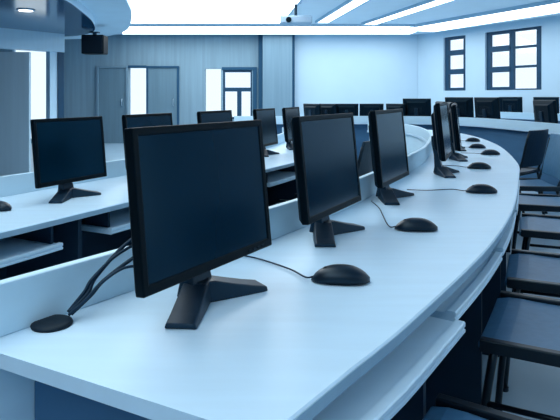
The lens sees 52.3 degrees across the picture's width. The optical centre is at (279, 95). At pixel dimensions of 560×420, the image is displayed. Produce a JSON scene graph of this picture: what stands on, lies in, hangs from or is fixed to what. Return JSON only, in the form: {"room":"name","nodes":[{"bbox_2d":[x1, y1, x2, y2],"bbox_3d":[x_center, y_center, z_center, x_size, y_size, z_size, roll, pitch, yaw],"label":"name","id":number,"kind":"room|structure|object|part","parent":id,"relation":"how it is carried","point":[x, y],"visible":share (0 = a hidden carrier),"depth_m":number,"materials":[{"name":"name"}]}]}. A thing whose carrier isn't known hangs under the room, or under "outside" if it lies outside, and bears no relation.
{"room":"computer lab","nodes":[
{"label":"computer lab","id":0,"kind":"room"},
{"bbox_2d":[0,52,30,175],"bbox_3d":[-4.561,0.286,8.030,2.077,1.808,0.060,0,0,0],"label":"board","id":1,"kind":"object","parent":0,"point":[15,67],"visible":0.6,"depth_m":8.00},
{"bbox_2d":[0,28,64,51],"bbox_3d":[-5.352,-1.020,8.837,0.200,0.420,4.424,0,0,35],"label":"lintel","id":2,"kind":"object","parent":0,"point":[12,39],"visible":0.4,"depth_m":10.05,"materials":[{"name":"white painted plaster"}]},
{"bbox_2d":[0,0,94,35],"bbox_3d":[-5.248,-1.210,7.073,5.304,0.120,7.947,0,0,0],"label":"ceiling","id":3,"kind":"structure","parent":0,"point":[51,16],"depth_m":8.35,"materials":[{"name":"white paint"}]},
{"bbox_2d":[16,8,34,11],"bbox_3d":[-3.390,-1.142,7.600,0.230,0.016,0.230,0,0,0],"label":"recessed light","id":4,"kind":"object","parent":3,"relation":"in","point":[19,9],"visible":1,"depth_m":7.56,"materials":[{"name":"white"}]},
{"bbox_2d":[81,32,107,54],"bbox_3d":[-3.330,-0.953,10.244,0.400,0.405,0.292,0,0,0],"label":"loudspeaker","id":5,"kind":"object","parent":3,"relation":"hanging from","point":[94,44],"visible":1,"depth_m":10.10,"materials":[{"name":"black plastic"}]},
{"bbox_2d":[82,36,101,52],"bbox_3d":[-3.330,-0.920,10.105,0.360,0.300,0.014,0,0,0],"label":"grille","id":6,"kind":"object","parent":5,"relation":"attached to","point":[90,44],"depth_m":10.10,"materials":[{"name":"black plastic"}]},
{"bbox_2d":[65,0,131,38],"bbox_3d":[-4.914,-1.340,7.654,5.972,0.140,10.308,0,0,0],"label":"ceiling","id":7,"kind":"structure","parent":0,"point":[112,17],"depth_m":8.99,"materials":[{"name":"paint"}]},
{"bbox_2d":[0,35,417,142],"bbox_3d":[-2.125,-0.181,14.500,11.750,2.942,0.200,0,0,0],"label":"wall","id":8,"kind":"structure","parent":0,"point":[193,54],"depth_m":14.40,"materials":[{"name":"paint"}]},
{"bbox_2d":[96,66,127,142],"bbox_3d":[-4.225,0.217,14.360,0.785,1.945,0.121,0,0,0],"label":"door","id":9,"kind":"structure","parent":8,"relation":"in","point":[111,81],"depth_m":14.36,"materials":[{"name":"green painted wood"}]},
{"bbox_3d":[-4.225,0.217,14.370,0.785,1.945,0.080,0,0,0],"label":"frame","id":10,"kind":"part","parent":9,"relation":"part of","materials":[{"name":"blue wood"}]},
{"bbox_2d":[128,65,145,67],"bbox_3d":[-3.600,-0.740,14.405,0.455,0.060,0.090,0,0,0],"label":"trim","id":11,"kind":"structure","parent":8,"relation":"attached to","point":[129,66],"depth_m":14.36,"materials":[{"name":"blue"}]},
{"bbox_2d":[146,66,178,124],"bbox_3d":[-2.956,0.217,14.360,0.823,1.945,0.121,0,0,0],"label":"door","id":12,"kind":"structure","parent":8,"relation":"in","point":[162,82],"depth_m":14.36,"materials":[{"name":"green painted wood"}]},
{"bbox_2d":[223,70,251,118],"bbox_3d":[-1.074,-0.035,14.458,0.733,1.250,0.084,0,0,0],"label":"window","id":13,"kind":"structure","parent":8,"relation":"in","point":[239,91],"depth_m":14.42,"materials":[{"name":"blue metal"}]},
{"bbox_2d":[222,67,256,69],"bbox_3d":[-1.023,-0.695,14.400,0.884,0.070,0.060,0,0,0],"label":"trim","id":14,"kind":"structure","parent":8,"relation":"attached to","point":[223,68],"depth_m":14.37,"materials":[{"name":"blue"}]},
{"bbox_2d":[253,68,256,108],"bbox_3d":[-0.632,0.240,14.385,0.101,1.900,0.070,0,0,0],"label":"trim","id":15,"kind":"structure","parent":8,"relation":"attached to","point":[254,69],"depth_m":14.35,"materials":[{"name":"blue"}]},
{"bbox_2d":[258,35,262,108],"bbox_3d":[-0.486,-0.181,14.360,0.114,2.742,0.120,0,0,0],"label":"trim","id":16,"kind":"structure","parent":8,"relation":"attached to","point":[260,37],"depth_m":14.30,"materials":[{"name":"blue"}]},
{"bbox_2d":[292,35,294,106],"bbox_3d":[0.335,-0.181,14.310,0.063,2.742,0.220,0,0,0],"label":"trim","id":17,"kind":"structure","parent":8,"relation":"attached to","point":[293,36],"depth_m":14.20,"materials":[{"name":"blue"}]},
{"bbox_2d":[263,35,291,115],"bbox_3d":[-0.063,-0.181,14.250,0.733,2.742,0.340,0,0,0],"label":"wall pillar","id":18,"kind":"structure","parent":0,"point":[277,49],"depth_m":14.08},
{"bbox_2d":[31,143,559,419],"bbox_3d":[0.750,1.240,5.300,17.500,0.100,18.600,0,0,0],"label":"floor","id":19,"kind":"structure","parent":0,"point":[535,387],"depth_m":2.40,"materials":[{"name":"blue plastic"}]},
{"bbox_2d":[46,52,56,118],"bbox_3d":[-4.199,0.190,10.484,0.120,2.000,0.153,0,0,35],"label":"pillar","id":20,"kind":"structure","parent":19,"relation":"on","point":[51,57],"depth_m":10.43,"materials":[{"name":"white paint"}]},
{"bbox_2d":[57,52,63,117],"bbox_3d":[-4.119,0.190,10.598,0.160,2.000,0.125,0,0,35],"label":"trim","id":21,"kind":"structure","parent":19,"relation":"on","point":[60,55],"depth_m":10.54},
{"bbox_2d":[0,127,296,279],"bbox_3d":[-0.632,0.788,3.789,1.121,0.803,7.108,0,0,21],"label":"curved desk","id":22,"kind":"object","parent":19,"relation":"on","point":[36,234],"visible":0.2,"depth_m":2.62,"materials":[{"name":"white laminate"}]},
{"bbox_2d":[0,201,11,210],"bbox_3d":[-1.273,0.464,2.437,0.278,0.038,0.069,0,0,13],"label":"computer mouse","id":23,"kind":"object","parent":22,"relation":"on","point":[4,206],"visible":1,"depth_m":2.40,"materials":[{"name":"black plastic"}]},
{"bbox_2d":[0,226,62,267],"bbox_3d":[-1.195,0.567,2.066,0.634,0.110,0.789,0,0,0],"label":"keyboard tray","id":24,"kind":"object","parent":22,"relation":"on","point":[22,245],"depth_m":2.26,"materials":[{"name":"white laminate"}]},
{"bbox_3d":[-1.063,0.851,2.554,0.452,0.679,0.020,0,0,27],"label":"support panel","id":25,"kind":"part","parent":22,"relation":"part of","materials":[{"name":"blue laminate"}]},
{"bbox_3d":[-0.857,0.826,3.782,0.483,0.629,6.685,0,0,21],"label":"modesty panel","id":26,"kind":"part","parent":22,"relation":"part of","materials":[{"name":"white laminate"}]},
{"bbox_2d":[30,116,106,202],"bbox_3d":[-0.993,0.293,2.711,0.141,0.381,0.430,0,0,25],"label":"computer monitor","id":27,"kind":"object","parent":22,"relation":"on","point":[66,151],"visible":1,"depth_m":2.68,"materials":[{"name":"black plastic"}]},
{"bbox_2d":[82,207,130,234],"bbox_3d":[-0.754,0.567,2.925,0.608,0.110,0.743,0,0,0],"label":"keyboard tray","id":28,"kind":"object","parent":22,"relation":"on","point":[117,220],"depth_m":2.63,"materials":[{"name":"white laminate"}]},
{"bbox_2d":[0,142,293,238],"bbox_3d":[-0.633,0.498,3.790,1.120,0.026,7.108,0,0,21],"label":"countertop","id":29,"kind":"structure","parent":22,"relation":"on","point":[29,208],"depth_m":2.62,"materials":[{"name":"white laminate"}]},
{"bbox_2d":[122,113,172,166],"bbox_3d":[-0.753,0.293,3.312,0.141,0.381,0.430,0,0,26],"label":"computer monitor","id":30,"kind":"object","parent":22,"relation":"on","point":[156,119],"visible":0.18,"depth_m":3.28,"materials":[{"name":"black plastic"}]},
{"bbox_2d":[197,110,232,123],"bbox_3d":[-0.443,0.293,4.012,0.141,0.381,0.430,0,0,25],"label":"computer monitor","id":31,"kind":"object","parent":22,"relation":"on","point":[220,115],"visible":0.19,"depth_m":3.98,"materials":[{"name":"black plastic"}]},
{"bbox_2d":[253,108,279,156],"bbox_3d":[-0.112,0.293,4.674,0.141,0.381,0.430,0,0,20],"label":"computer monitor","id":32,"kind":"object","parent":22,"relation":"on","point":[267,116],"visible":0.63,"depth_m":4.68,"materials":[{"name":"black plastic"}]},
{"bbox_2d":[266,166,295,186],"bbox_3d":[-0.078,0.567,4.251,0.579,0.110,0.728,0,0,0],"label":"keyboard tray","id":33,"kind":"object","parent":22,"relation":"on","point":[278,175],"depth_m":4.20,"materials":[{"name":"white laminate"}]},
{"bbox_3d":[-0.026,0.851,4.630,0.452,0.679,0.020,0,0,22],"label":"support panel","id":34,"kind":"part","parent":22,"relation":"part of","materials":[{"name":"laminate"}]},
{"bbox_2d":[282,107,299,149],"bbox_3d":[0.118,0.293,5.244,0.141,0.381,0.430,0,0,19],"label":"computer monitor","id":35,"kind":"object","parent":22,"relation":"on","point":[288,113],"visible":0.63,"depth_m":5.11,"materials":[{"name":"black plastic"}]},
{"bbox_2d":[0,123,519,419],"bbox_3d":[1.000,0.766,4.190,1.387,0.848,7.204,0,0,15],"label":"curved desk","id":36,"kind":"object","parent":19,"relation":"on","point":[385,347],"visible":0.7,"depth_m":1.13,"materials":[{"name":"white laminate"}]},
{"bbox_3d":[-0.248,0.828,0.934,0.510,0.724,0.022,0,0,35],"label":"panel","id":37,"kind":"part","parent":36,"relation":"part of","materials":[{"name":"blue laminate"}]},
{"bbox_2d":[67,120,271,328],"bbox_3d":[-0.176,0.248,1.196,0.480,0.381,0.215,0,0,-40],"label":"computer monitor","id":38,"kind":"object","parent":36,"relation":"on","point":[198,196],"visible":1,"depth_m":1.16,"materials":[{"name":"black plastic"}]},
{"bbox_2d":[244,255,369,284],"bbox_3d":[0.038,0.419,1.417,0.376,0.038,0.093,0,0,32],"label":"computer mouse","id":39,"kind":"object","parent":36,"relation":"on","point":[343,274],"visible":1,"depth_m":1.33,"materials":[{"name":"black plastic"}]},
{"bbox_2d":[290,113,364,246],"bbox_3d":[0.159,0.248,1.797,0.141,0.381,0.430,0,0,28],"label":"computer monitor","id":40,"kind":"object","parent":36,"relation":"on","point":[324,146],"visible":1,"depth_m":1.74,"materials":[{"name":"black plastic"}]},
{"bbox_2d":[312,316,464,419],"bbox_3d":[0.086,0.507,1.129,0.680,0.080,0.752,0,0,0],"label":"keyboard tray","id":41,"kind":"object","parent":36,"relation":"on","point":[384,386],"depth_m":1.06,"materials":[{"name":"white laminate"}]},
{"bbox_2d":[368,109,413,204],"bbox_3d":[0.475,0.248,2.437,0.141,0.381,0.430,0,0,27],"label":"computer monitor","id":42,"kind":"object","parent":36,"relation":"on","point":[387,137],"visible":1,"depth_m":2.37,"materials":[{"name":"black plastic"}]},
{"bbox_2d":[371,201,437,230],"bbox_3d":[0.381,0.419,2.083,0.143,0.038,0.536,0,0,-15],"label":"computer mouse","id":43,"kind":"object","parent":36,"relation":"on","point":[409,224],"visible":1,"depth_m":1.85,"materials":[{"name":"black plastic"}]},
{"bbox_3d":[0.180,0.828,1.500,0.412,0.724,0.020,0,0,33],"label":"support panel","id":44,"kind":"part","parent":36,"relation":"part of","materials":[{"name":"laminate"}]},
{"bbox_2d":[431,102,458,177],"bbox_3d":[0.922,0.238,3.193,0.141,0.401,0.430,0,0,22],"label":"computer monitor","id":45,"kind":"object","parent":36,"relation":"on","point":[441,141],"visible":1,"depth_m":3.09,"materials":[{"name":"black plastic"}]},
{"bbox_2d":[447,102,453,112],"bbox_3d":[1.623,0.248,5.381,0.141,0.381,0.430,0,0,11],"label":"computer monitor","id":46,"kind":"object","parent":36,"relation":"on","point":[449,103],"visible":0.07,"depth_m":5.22,"materials":[{"name":"black plastic"}]},
{"bbox_2d":[407,184,496,192],"bbox_3d":[0.790,0.419,2.627,0.398,0.038,0.074,0,0,16],"label":"computer mouse","id":47,"kind":"object","parent":36,"relation":"on","point":[477,188],"visible":1,"depth_m":2.57,"materials":[{"name":"black plastic"}]},
{"bbox_3d":[0.509,0.828,2.048,0.412,0.724,0.019,0,0,29],"label":"support panel","id":48,"kind":"part","parent":36,"relation":"part of","materials":[{"name":"laminate"}]},
{"bbox_2d":[449,103,465,150],"bbox_3d":[1.449,0.248,4.670,0.141,0.381,0.430,0,0,16],"label":"computer monitor","id":49,"kind":"object","parent":36,"relation":"on","point":[462,147],"visible":0.2,"depth_m":4.57,"materials":[{"name":"black plastic"}]},
{"bbox_2d":[449,104,467,161],"bbox_3d":[1.231,0.248,3.960,0.141,0.381,0.430,0,0,18],"label":"computer monitor","id":50,"kind":"object","parent":36,"relation":"on","point":[453,114],"visible":0.77,"depth_m":3.80,"materials":[{"name":"black plastic"}]},
{"bbox_2d":[430,251,501,321],"bbox_3d":[0.439,0.507,1.711,0.600,0.080,0.687,0,0,0],"label":"keyboard tray","id":51,"kind":"object","parent":36,"relation":"on","point":[468,289],"depth_m":1.52,"materials":[{"name":"white laminate"}]},
{"bbox_2d":[443,162,490,168],"bbox_3d":[1.136,0.419,3.488,0.291,0.038,0.085,0,0,28],"label":"computer mouse","id":52,"kind":"object","parent":36,"relation":"on","point":[476,165],"visible":1,"depth_m":3.43,"materials":[{"name":"black plastic"}]},
{"bbox_2d":[461,137,479,141],"bbox_3d":[1.770,0.419,5.530,0.328,0.038,0.072,0,0,18],"label":"computer mouse","id":53,"kind":"object","parent":36,"relation":"on","point":[472,139],"visible":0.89,"depth_m":5.47,"materials":[{"name":"black plastic"}]},
{"bbox_2d":[468,144,485,147],"bbox_3d":[1.583,0.419,4.826,0.300,0.038,0.073,0,0,18],"label":"computer mouse","id":54,"kind":"object","parent":36,"relation":"on","point":[472,145],"visible":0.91,"depth_m":4.77,"materials":[{"name":"black plastic"}]},
{"bbox_2d":[475,149,499,154],"bbox_3d":[1.506,0.419,4.292,0.282,0.038,0.072,0,0,17],"label":"computer mouse","id":55,"kind":"object","parent":36,"relation":"on","point":[489,151],"visible":1,"depth_m":4.25,"materials":[{"name":"black plastic"}]},
{"bbox_3d":[0.819,0.828,2.687,0.412,0.724,0.020,0,0,24],"label":"support panel","id":56,"kind":"part","parent":36,"relation":"part of","materials":[{"name":"blue laminate"}]},
{"bbox_3d":[1.118,0.828,3.377,0.412,0.724,0.020,0,0,24],"label":"support panel","id":57,"kind":"part","parent":36,"relation":"part of","materials":[{"name":"blue laminate"}]},
{"bbox_2d":[491,212,515,255],"bbox_3d":[0.758,0.507,2.315,0.594,0.080,0.745,0,0,0],"label":"keyboard tray","id":58,"kind":"object","parent":36,"relation":"on","point":[503,243],"depth_m":2.07,"materials":[{"name":"white laminate"}]},
{"bbox_2d":[515,191,518,215],"bbox_3d":[1.067,0.507,2.991,0.588,0.080,0.779,0,0,0],"label":"keyboard tray","id":59,"kind":"object","parent":36,"relation":"on","point":[516,209],"depth_m":2.69,"materials":[{"name":"laminate"}]},
{"bbox_2d":[294,141,371,198],"bbox_3d":[0.449,0.760,4.407,0.590,0.860,0.518,0,0,22],"label":"chair","id":60,"kind":"object","parent":19,"relation":"on","point":[364,159],"visible":0.09,"depth_m":4.16,"materials":[{"name":"black plastic"}]},
{"bbox_3d":[0.544,0.568,4.126,0.129,0.401,0.034,0,0,14],"label":"post","id":61,"kind":"part","parent":60,"relation":"part of","materials":[{"name":"black"}]},
{"bbox_3d":[0.665,0.510,4.318,0.123,0.360,0.456,0,0,22],"label":"backrest","id":62,"kind":"part","parent":60,"relation":"part of","materials":[{"name":"plastic"}]},
{"bbox_2d":[234,116,559,194],"bbox_3d":[2.436,0.746,7.065,2.830,0.888,7.286,0,0,-41],"label":"curved desk","id":63,"kind":"object","parent":19,"relation":"on","point":[511,135],"visible":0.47,"depth_m":7.59,"materials":[{"name":"white laminate"}]},
{"bbox_2d":[303,104,320,115],"bbox_3d":[0.502,0.259,8.850,0.121,0.281,0.370,0,0,-40],"label":"computer monitor","id":64,"kind":"object","parent":63,"relation":"on","point":[309,109],"visible":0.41,"depth_m":8.79,"materials":[{"name":"black plastic"}]},
{"bbox_2d":[320,104,336,114],"bbox_3d":[0.752,0.259,8.850,0.121,0.281,0.370,0,0,-40],"label":"computer monitor","id":65,"kind":"object","parent":63,"relation":"on","point":[325,108],"visible":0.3,"depth_m":8.78,"materials":[{"name":"black plastic"}]},
{"bbox_2d":[337,104,357,115],"bbox_3d":[1.031,0.259,8.856,0.370,0.281,0.121,0,0,4],"label":"computer monitor","id":66,"kind":"object","parent":63,"relation":"on","point":[341,108],"visible":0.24,"depth_m":8.81,"materials":[{"name":"black plastic"}]},
{"bbox_2d":[359,104,383,115],"bbox_3d":[1.421,0.259,8.856,0.370,0.281,0.121,0,0,4],"label":"computer monitor","id":67,"kind":"object","parent":63,"relation":"on","point":[364,109],"visible":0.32,"depth_m":8.82,"materials":[{"name":"black plastic"}]},
{"bbox_2d":[386,104,405,115],"bbox_3d":[1.802,0.259,8.850,0.121,0.281,0.370,0,0,-40],"label":"computer monitor","id":68,"kind":"object","parent":63,"relation":"on","point":[388,106],"visible":0.22,"depth_m":8.77,"materials":[{"name":"black plastic"}]},
{"bbox_2d":[403,98,430,115],"bbox_3d":[2.097,0.218,8.727,0.430,0.361,0.141,0,0,28],"label":"computer monitor","id":69,"kind":"object","parent":63,"relation":"on","point":[414,106],"visible":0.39,"depth_m":8.67,"materials":[{"name":"black plastic"}]},
{"bbox_2d":[276,123,559,133],"bbox_3d":[2.435,0.413,7.064,2.828,0.026,7.285,0,0,-41],"label":"countertop","id":70,"kind":"structure","parent":63,"relation":"on","point":[506,128],"depth_m":7.76,"materials":[{"name":"white laminate"}]},
{"bbox_2d":[445,97,473,117],"bbox_3d":[2.646,0.208,8.413,0.430,0.381,0.141,0,0,42],"label":"computer monitor","id":71,"kind":"object","parent":63,"relation":"on","point":[465,106],"visible":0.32,"depth_m":8.32,"materials":[{"name":"black plastic"}]},
{"bbox_2d":[474,97,500,118],"bbox_3d":[2.908,0.208,8.004,0.141,0.381,0.430,0,0,-28],"label":"computer monitor","id":72,"kind":"object","parent":63,"relation":"on","point":[485,107],"visible":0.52,"depth_m":7.94,"materials":[{"name":"black plastic"}]},
{"bbox_2d":[533,100,557,123],"bbox_3d":[3.170,0.224,6.806,0.141,0.351,0.430,0,0,-8],"label":"computer monitor","id":73,"kind":"object","parent":63,"relation":"on","point":[545,111],"visible":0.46,"depth_m":6.72,"materials":[{"name":"black plastic"}]},
{"bbox_2d":[422,393,530,419],"bbox_3d":[0.481,0.760,1.060,0.590,0.860,0.518,0,0,34],"label":"chair","id":74,"kind":"object","parent":19,"relation":"on","point":[447,407],"visible":1,"depth_m":1.34,"materials":[{"name":"blue plastic"}]},
{"bbox_3d":[0.433,0.761,1.092,0.440,0.044,0.432,0,0,34],"label":"seat","id":75,"kind":"part","parent":74,"relation":"part of","materials":[{"name":"blue plastic"}]},
{"bbox_2d":[474,111,559,123],"bbox_3d":[4.718,0.746,10.535,0.606,0.888,3.326,0,0,-27],"label":"curved desk","id":76,"kind":"object","parent":19,"relation":"on","point":[520,116],"visible":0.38,"depth_m":10.52,"materials":[{"name":"white laminate"}]},
{"bbox_2d":[499,97,522,111],"bbox_3d":[4.471,0.208,11.048,0.430,0.381,0.141,0,0,35],"label":"computer monitor","id":77,"kind":"object","parent":76,"relation":"on","point":[507,104],"visible":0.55,"depth_m":10.99,"materials":[{"name":"black plastic"}]},
{"bbox_2d":[474,116,559,120],"bbox_3d":[4.717,0.413,10.535,0.605,0.026,3.326,0,0,-27],"label":"countertop","id":78,"kind":"structure","parent":76,"relation":"on","point":[474,116],"depth_m":10.52,"materials":[{"name":"white laminate"}]},
{"bbox_3d":[4.547,0.783,10.447,0.023,0.714,3.206,0,0,-27],"label":"modesty panel","id":79,"kind":"part","parent":76,"relation":"part of","materials":[{"name":"laminate"}]},
{"bbox_2d":[533,97,558,113],"bbox_3d":[4.832,0.208,10.345,0.430,0.381,0.141,0,0,35],"label":"computer monitor","id":80,"kind":"object","parent":76,"relation":"on","point":[534,98],"visible":0.21,"depth_m":10.26,"materials":[{"name":"black plastic"}]},
{"bbox_2d":[478,291,559,419],"bbox_3d":[0.957,0.760,1.815,0.590,0.860,0.518,0,0,28],"label":"chair","id":81,"kind":"object","parent":19,"relation":"on","point":[526,327],"visible":0.97,"depth_m":1.80,"materials":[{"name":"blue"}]},
{"bbox_3d":[0.623,0.971,1.729,0.078,0.417,0.028,0,0,13],"label":"leg","id":82,"kind":"part","parent":81,"relation":"part of","materials":[{"name":"black metal"}]},
{"bbox_3d":[0.844,0.971,2.141,0.078,0.417,0.028,0,0,44],"label":"leg","id":83,"kind":"part","parent":81,"relation":"part of","materials":[{"name":"black metal"}]},
{"bbox_3d":[0.905,0.761,1.843,0.440,0.044,0.432,0,0,28],"label":"seat","id":84,"kind":"part","parent":81,"relation":"part of","materials":[{"name":"fabric"}]},
{"bbox_3d":[0.912,0.756,1.839,0.436,0.043,0.496,0,0,28],"label":"seat frame","id":85,"kind":"part","parent":81,"relation":"part of","materials":[{"name":"black"}]},
{"bbox_2d":[503,249,559,391],"bbox_3d":[1.260,0.760,2.413,0.590,0.860,0.518,0,0,24],"label":"chair","id":86,"kind":"object","parent":19,"relation":"on","point":[529,272],"visible":0.73,"depth_m":2.44,"materials":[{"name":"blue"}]},
{"bbox_3d":[0.933,0.971,2.304,0.078,0.417,0.028,0,0,9],"label":"leg","id":87,"kind":"part","parent":86,"relation":"part of","materials":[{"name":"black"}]},
{"bbox_3d":[1.207,0.761,2.437,0.440,0.044,0.432,0,0,24],"label":"seat","id":88,"kind":"part","parent":86,"relation":"part of","materials":[{"name":"grey fabric"}]},
{"bbox_3d":[1.214,0.756,2.434,0.436,0.043,0.496,0,0,24],"label":"seat frame","id":89,"kind":"part","parent":86,"relation":"part of","materials":[{"name":"black"}]},
{"bbox_2d":[506,193,559,252],"bbox_3d":[1.925,0.760,4.030,0.590,0.860,0.518,0,0,19],"label":"chair","id":90,"kind":"object","parent":19,"relation":"on","point":[527,201],"visible":0.46,"depth_m":3.96,"materials":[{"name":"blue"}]},
{"bbox_3d":[1.609,0.971,3.892,0.078,0.417,0.028,0,0,4],"label":"leg","id":91,"kind":"part","parent":90,"relation":"part of","materials":[{"name":"black"}]},
{"bbox_3d":[1.877,0.756,4.046,0.436,0.043,0.496,0,0,19],"label":"seat frame","id":92,"kind":"part","parent":90,"relation":"part of","materials":[{"name":"black metal"}]},
{"bbox_3d":[1.870,0.761,4.049,0.440,0.044,0.432,0,0,19],"label":"seat","id":93,"kind":"part","parent":90,"relation":"part of","materials":[{"name":"blue plastic"}]},
{"bbox_2d":[519,129,548,213],"bbox_3d":[2.364,0.760,5.771,0.518,0.860,0.590,0,0,-43],"label":"chair","id":94,"kind":"object","parent":19,"relation":"on","point":[536,140],"visible":0.46,"depth_m":5.54,"materials":[{"name":"black"}]},
{"bbox_3d":[2.332,0.568,5.476,0.129,0.401,0.034,0,0,39],"label":"post","id":95,"kind":"part","parent":94,"relation":"part of","materials":[{"name":"black"}]},
{"bbox_3d":[2.324,0.761,5.814,0.432,0.044,0.440,0,0,-43],"label":"seat","id":96,"kind":"part","parent":94,"relation":"part of","materials":[{"name":"plastic"}]},
{"bbox_3d":[2.329,0.756,5.808,0.496,0.043,0.436,0,0,-43],"label":"seat frame","id":97,"kind":"part","parent":94,"relation":"part of","materials":[{"name":"black"}]},
{"bbox_3d":[2.522,0.510,5.599,0.456,0.360,0.123,0,0,-43],"label":"backrest","id":98,"kind":"part","parent":94,"relation":"part of","materials":[{"name":"plastic"}]},
{"bbox_2d":[519,213,559,293],"bbox_3d":[1.669,0.760,3.254,0.590,0.860,0.518,0,0,23],"label":"chair","id":99,"kind":"object","parent":19,"relation":"on","point":[541,226],"visible":0.71,"depth_m":3.31,"materials":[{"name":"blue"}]},
{"bbox_3d":[1.529,0.971,3.570,0.078,0.417,0.028,0,0,39],"label":"leg","id":100,"kind":"part","parent":99,"relation":"part of","materials":[{"name":"black metal"}]},
{"bbox_3d":[1.344,0.971,3.140,0.078,0.417,0.028,0,0,8],"label":"leg","id":101,"kind":"part","parent":99,"relation":"part of","materials":[{"name":"black metal"}]},
{"bbox_3d":[1.616,0.761,3.277,0.440,0.044,0.432,0,0,23],"label":"seat","id":102,"kind":"part","parent":99,"relation":"part of","materials":[{"name":"grey fabric"}]},
{"bbox_3d":[1.623,0.756,3.274,0.436,0.043,0.496,0,0,23],"label":"seat frame","id":103,"kind":"part","parent":99,"relation":"part of","materials":[{"name":"black metal"}]},
{"bbox_2d":[519,133,559,214],"bbox_3d":[2.134,0.760,4.872,0.590,0.860,0.518,0,0,6],"label":"chair","id":104,"kind":"object","parent":19,"relation":"on","point":[551,163],"visible":0.5,"depth_m":4.92,"materials":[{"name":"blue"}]},
{"bbox_3d":[2.075,0.761,4.878,0.440,0.044,0.432,0,0,6],"label":"seat","id":105,"kind":"part","parent":104,"relation":"part of","materials":[{"name":"blue plastic"}]},
{"bbox_3d":[2.083,0.756,4.877,0.436,0.043,0.496,0,0,6],"label":"seat frame","id":106,"kind":"part","parent":104,"relation":"part of","materials":[{"name":"black metal"}]},
{"bbox_3d":[2.349,0.568,5.075,0.129,0.401,0.034,0,0,14],"label":"post","id":107,"kind":"part","parent":104,"relation":"part of","materials":[{"name":"black"}]},
{"bbox_3d":[2.366,0.510,4.849,0.123,0.360,0.456,0,0,6],"label":"backrest","id":108,"kind":"part","parent":104,"relation":"part of","materials":[{"name":"blue plastic"}]},
{"bbox_2d":[116,0,559,34],"bbox_3d":[0.750,-1.627,5.300,17.500,0.150,18.600,0,0,0],"label":"ceiling","id":109,"kind":"structure","parent":0,"point":[372,9],"depth_m":10.23,"materials":[{"name":"paint"}]},
{"bbox_2d":[131,0,301,23],"bbox_3d":[-1.550,-1.527,8.450,4.100,0.050,6.900,0,0,0],"label":"ceiling light","id":110,"kind":"object","parent":109,"relation":"attached to","point":[143,11],"visible":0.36,"depth_m":10.21,"materials":[{"name":"white plastic"}]},
{"bbox_2d":[121,24,417,34],"bbox_3d":[-0.300,-1.527,13.125,7.200,0.050,1.650,0,0,0],"label":"ceiling light","id":111,"kind":"object","parent":109,"relation":"attached to","point":[134,29],"visible":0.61,"depth_m":12.98,"materials":[{"name":"white plastic"}]},
{"bbox_2d":[122,27,415,33],"bbox_3d":[-0.295,-1.519,13.125,7.116,0.010,1.580,0,0,0],"label":"diffuser","id":112,"kind":"object","parent":111,"relation":"attached to","point":[131,30],"depth_m":13.18,"materials":[{"name":"white plastic"}]},
{"bbox_2d":[280,3,311,25],"bbox_3d":[0.260,-1.366,9.383,0.520,0.372,0.435,0,0,0],"label":"projector","id":113,"kind":"object","parent":109,"relation":"hanging from","point":[295,20],"visible":0.92,"depth_m":9.20,"materials":[{"name":"white plastic"}]},
{"bbox_2d":[315,0,370,23],"bbox_3d":[1.485,-1.527,7.500,0.300,0.050,8.688,0,0,-8],"label":"ceiling light","id":114,"kind":"object","parent":109,"relation":"attached to","point":[347,6],"visible":1,"depth_m":10.09,"materials":[{"name":"white plastic"}]},
{"bbox_2d":[361,0,456,24],"bbox_3d":[2.790,-1.527,8.150,0.340,0.050,8.107,0,0,-13],"label":"ceiling light","id":115,"kind":"object","parent":109,"relation":"attached to","point":[427,4],"visible":1,"depth_m":10.21,"materials":[{"name":"white plastic"}]},
{"bbox_2d":[397,0,559,31],"bbox_3d":[5.385,-1.519,8.250,1.050,0.066,10.706,0,0,-25],"label":"ceiling light","id":116,"kind":"object","parent":109,"relation":"attached to","point":[549,7],"visible":0.88,"depth_m":10.88,"materials":[{"name":"white plastic"}]},
{"bbox_2d":[418,15,559,113],"bbox_3d":[6.615,-0.181,8.914,0.240,2.942,12.600,0,0,-29],"label":"wall","id":117,"kind":"structure","parent":0,"point":[431,46],"depth_m":12.68,"materials":[{"name":"paint"}]},
{"bbox_2d":[443,35,464,91],"bbox_3d":[4.120,-0.750,13.336,0.127,1.290,0.685,0,0,-29],"label":"window","id":118,"kind":"structure","parent":117,"relation":"in","point":[448,53],"depth_m":13.44,"materials":[{"name":"blue metal"}]},
{"bbox_2d":[485,26,540,90],"bbox_3d":[4.891,-0.750,11.930,0.127,1.290,1.405,0,0,-29],"label":"window","id":119,"kind":"structure","parent":117,"relation":"in","point":[511,47],"depth_m":11.97,"materials":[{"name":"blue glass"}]},
{"bbox_3d":[4.859,-0.115,11.913,0.054,0.019,1.405,0,0,-29],"label":"sill","id":120,"kind":"part","parent":119,"relation":"part of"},
{"bbox_3d":[5.080,-0.760,11.630,0.062,1.270,0.697,0,0,-29],"label":"frame","id":121,"kind":"part","parent":119,"relation":"part of","materials":[{"name":"blue metal"}]}
]}

